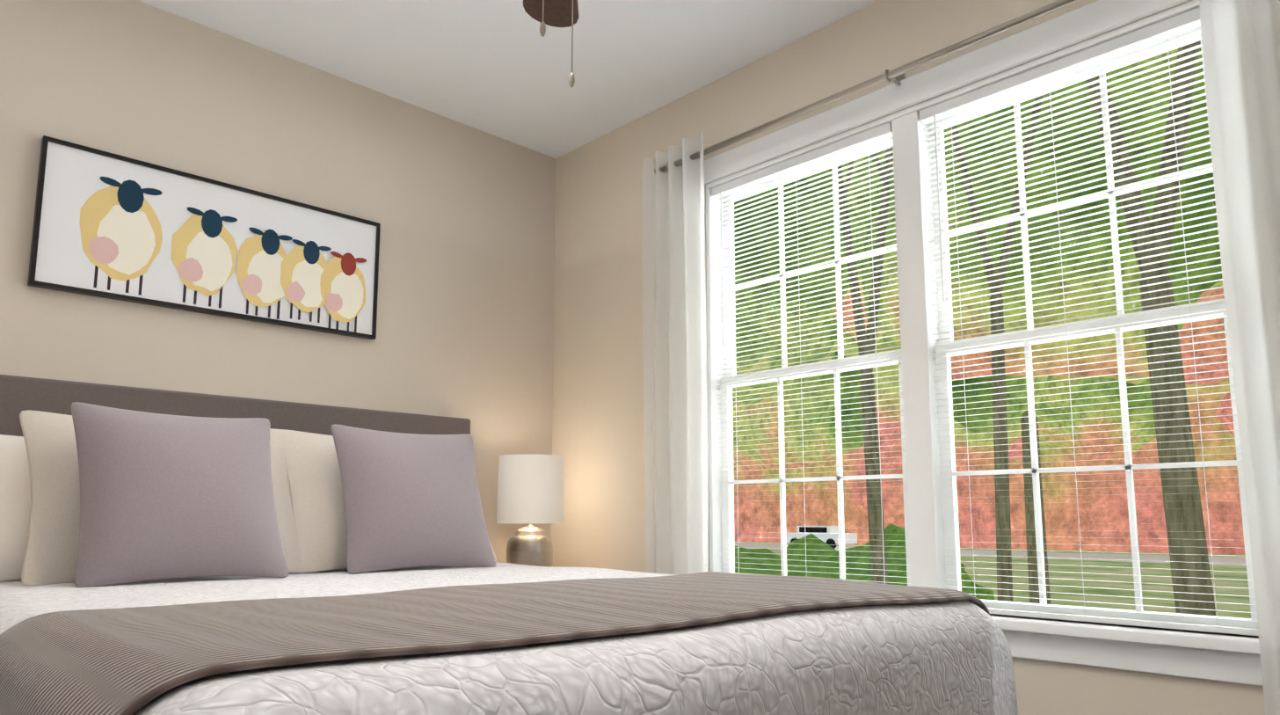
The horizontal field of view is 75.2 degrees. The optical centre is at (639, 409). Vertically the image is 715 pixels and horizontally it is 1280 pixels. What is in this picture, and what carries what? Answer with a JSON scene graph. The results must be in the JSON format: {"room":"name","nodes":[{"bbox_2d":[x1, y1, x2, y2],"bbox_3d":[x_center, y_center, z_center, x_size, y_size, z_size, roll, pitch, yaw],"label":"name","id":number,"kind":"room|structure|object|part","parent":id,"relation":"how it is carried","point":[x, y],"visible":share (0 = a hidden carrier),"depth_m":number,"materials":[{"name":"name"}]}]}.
{"room":"bedroom","nodes":[
{"label":"bedroom","id":0,"kind":"room"},
{"bbox_2d":[0,0,555,562],"bbox_3d":[-1.520,-0.066,2.621,3.290,2.440,0.120,7,-10,-44],"label":"wall","id":1,"kind":"structure","parent":0,"point":[462,214],"depth_m":2.92,"materials":[{"name":"beige paint"}]},
{"bbox_2d":[27,135,380,339],"bbox_3d":[-1.354,-0.525,2.733,1.040,0.440,0.029,7,-10,-44],"label":"picture","id":2,"kind":"object","parent":1,"relation":"attached to","point":[109,225],"visible":1,"depth_m":2.66,"materials":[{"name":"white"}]},
{"bbox_2d":[137,0,878,158],"bbox_3d":[-0.224,-1.476,1.458,3.290,0.060,3.840,7,-10,-44],"label":"ceiling","id":3,"kind":"structure","parent":0,"point":[501,69],"depth_m":2.89,"materials":[{"name":"white paint"}]},
{"bbox_2d":[523,0,579,87],"bbox_3d":[-0.176,-1.020,1.622,1.101,0.801,1.074,7,-10,-44],"label":"fan","id":4,"kind":"object","parent":3,"relation":"hanging from","point":[560,13],"visible":1,"depth_m":2.16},
{"bbox_2d":[550,0,1265,714],"bbox_3d":[0.913,-0.095,2.393,0.120,2.440,3.600,7,-10,-44],"label":"wall","id":5,"kind":"structure","parent":0,"point":[598,434],"depth_m":3.25,"materials":[{"name":"beige paint"}]},
{"bbox_2d":[642,0,1279,714],"bbox_3d":[0.747,0.021,2.379,0.115,2.183,2.022,7,-10,-44],"label":"curtains","id":6,"kind":"object","parent":5,"relation":"attached to","point":[1240,40],"visible":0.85,"depth_m":1.86,"materials":[{"name":"white fabric"}]},
{"bbox_3d":[0.133,0.097,2.967,0.067,2.183,0.318,7,-10,-44],"label":"panel","id":7,"kind":"part","parent":6,"relation":"part of","materials":[{"name":"white fabric"}]},
{"bbox_3d":[0.771,-0.995,2.493,0.104,0.070,1.965,7,-10,-44],"label":"rod","id":8,"kind":"part","parent":6,"relation":"part of","materials":[{"name":"silver metal"}]},
{"bbox_3d":[1.349,-0.064,1.726,0.063,2.183,0.208,7,-10,-44],"label":"panel","id":9,"kind":"part","parent":6,"relation":"part of","materials":[{"name":"white fabric"}]},
{"bbox_2d":[703,0,1258,628],"bbox_3d":[0.837,-0.213,2.474,0.138,1.575,1.770,7,-10,-44],"label":"window","id":10,"kind":"structure","parent":5,"relation":"in","point":[918,311],"depth_m":2.42,"materials":[{"name":"white"}]},
{"bbox_2d":[711,7,1258,635],"bbox_3d":[0.818,-0.166,2.449,0.040,1.466,1.552,7,-10,-44],"label":"window blinds","id":11,"kind":"object","parent":10,"relation":"attached to","point":[1145,35],"visible":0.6,"depth_m":2.28,"materials":[{"name":"white plastic"}]},
{"bbox_3d":[0.855,-0.160,2.485,0.052,1.472,1.564,7,-10,-44],"label":"window sashes","id":12,"kind":"part","parent":10,"relation":"part of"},
{"bbox_2d":[990,613,1262,685],"bbox_3d":[0.826,0.615,2.356,0.170,0.098,1.810,7,-10,-44],"label":"window sill","id":13,"kind":"structure","parent":5,"relation":"attached to","point":[1217,656],"depth_m":1.93,"materials":[{"name":"white"}]},
{"bbox_3d":[-0.224,1.003,1.138,3.290,0.060,3.840,7,-10,-44],"label":"floor","id":14,"kind":"structure","parent":0,"visible":0},
{"bbox_2d":[0,374,1018,714],"bbox_3d":[-0.547,0.466,1.897,1.651,1.200,2.145,7,-10,-44],"label":"bed","id":15,"kind":"object","parent":14,"relation":"on","point":[167,552],"visible":1,"depth_m":1.53,"materials":[{"name":"fabric"}]},
{"bbox_2d":[70,401,289,589],"bbox_3d":[-1.137,0.208,2.073,0.482,0.472,0.169,8,-33,-47],"label":"pillow","id":16,"kind":"object","parent":15,"relation":"on","point":[163,496],"depth_m":1.99,"materials":[{"name":"fabric"}]},
{"bbox_3d":[-1.258,0.453,2.651,1.600,0.980,0.083,7,-10,-44],"label":"headboard","id":17,"kind":"part","parent":15,"relation":"part of","materials":[{"name":"fabric"}]},
{"bbox_2d":[330,423,496,574],"bbox_3d":[-0.681,0.266,2.525,0.482,0.472,0.170,6,-32,-41],"label":"pillow","id":18,"kind":"object","parent":15,"relation":"on","point":[399,500],"depth_m":2.45,"materials":[{"name":"fabric"}]},
{"bbox_2d":[0,571,1001,714],"bbox_3d":[-0.131,0.638,1.440,1.654,0.626,0.843,7,-10,-44],"label":"throw blanket","id":19,"kind":"object","parent":15,"relation":"on","point":[486,648],"depth_m":1.04,"materials":[{"name":"grey fabric"}]},
{"bbox_2d":[0,559,1018,714],"bbox_3d":[-0.508,0.704,1.840,1.636,0.629,2.060,7,-10,-44],"label":"quilt","id":20,"kind":"object","parent":15,"relation":"on","point":[475,636],"depth_m":1.16,"materials":[{"name":"white fabric"}]},
{"bbox_3d":[-0.417,0.941,3.192,0.436,0.590,0.378,7,-10,-44],"label":"nightstand","id":21,"kind":"object","parent":14,"relation":"on","visible":0},
{"bbox_2d":[496,454,563,566],"bbox_3d":[-0.428,0.414,3.242,0.260,0.465,0.260,7,-10,-44],"label":"lamp","id":22,"kind":"object","parent":21,"relation":"on","point":[530,490],"visible":0.9,"depth_m":3.15,"materials":[{"name":"white fabric"}]},
{"bbox_3d":[-0.428,0.313,3.255,0.260,0.260,0.260,7,-10,-44],"label":"lamp shade","id":23,"kind":"part","parent":22,"relation":"part of","materials":[{"name":"beige fabric"}]},
{"label":"outside","id":24,"kind":"structure","parent":0,"visible":0},
{"bbox_2d":[732,40,1222,469],"bbox_3d":[10.056,-5.432,12.487,15.807,11.987,27.294,7,-10,-44],"label":"foliage","id":25,"kind":"object","parent":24,"point":[1142,431],"depth_m":8.66,"materials":[{"name":"green plant"}]},
{"bbox_2d":[732,280,1245,554],"bbox_3d":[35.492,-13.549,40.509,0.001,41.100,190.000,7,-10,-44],"label":"autumn foliage","id":26,"kind":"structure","parent":24,"point":[1053,530],"depth_m":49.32,"materials":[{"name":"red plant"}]},
{"bbox_2d":[734,543,1246,565],"bbox_3d":[29.752,6.087,32.352,8.000,0.001,180.000,7,-10,-44],"label":"road","id":27,"kind":"structure","parent":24,"point":[1232,561],"depth_m":40.76,"materials":[{"name":"grey asphalt"}]},
{"bbox_2d":[785,525,857,548],"bbox_3d":[11.134,7.854,51.281,1.850,1.390,4.000,7,-10,-44],"label":"car","id":28,"kind":"object","parent":27,"relation":"on","point":[828,539],"depth_m":50.33,"materials":[{"name":"white metal"}]},
{"bbox_2d":[734,541,1250,618],"bbox_3d":[17.698,4.617,20.743,49.600,0.001,180.000,7,-10,-44],"label":"lawn","id":29,"kind":"structure","parent":24,"point":[1058,575],"depth_m":25.00,"materials":[{"name":"green plant"}]},
{"bbox_2d":[734,523,994,600],"bbox_3d":[2.587,2.851,12.786,3.452,2.210,6.325,7,-10,-44],"label":"shrubs","id":30,"kind":"object","parent":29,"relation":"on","point":[894,565],"depth_m":12.18,"materials":[{"name":"green plant"}]},
{"bbox_2d":[837,149,890,583],"bbox_3d":[2.584,-0.754,9.245,0.332,7.709,1.385,6,-10,-41],"label":"trunk","id":31,"kind":"object","parent":29,"relation":"on","point":[876,507],"depth_m":9.22,"materials":[{"name":"brown plant"}]},
{"bbox_2d":[887,124,1045,603],"bbox_3d":[3.280,-1.168,7.403,1.889,8.057,0.432,-7,-10,42],"label":"trunk","id":32,"kind":"object","parent":29,"relation":"on","point":[1003,519],"depth_m":7.27,"materials":[{"name":"brown plant"}]},
{"bbox_2d":[1023,40,1215,615],"bbox_3d":[3.513,-1.238,5.509,0.357,7.712,1.751,5,-9,-35],"label":"trunk","id":33,"kind":"object","parent":29,"relation":"on","point":[1193,541],"depth_m":5.41,"materials":[{"name":"brown plant"}]},
{"bbox_2d":[817,267,1234,518],"bbox_3d":[12.250,-0.961,13.085,12.550,6.033,23.666,7,-10,-44],"label":"autumn foliage","id":34,"kind":"object","parent":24,"point":[890,503],"depth_m":14.43,"materials":[{"name":"red plant"}]}
]}

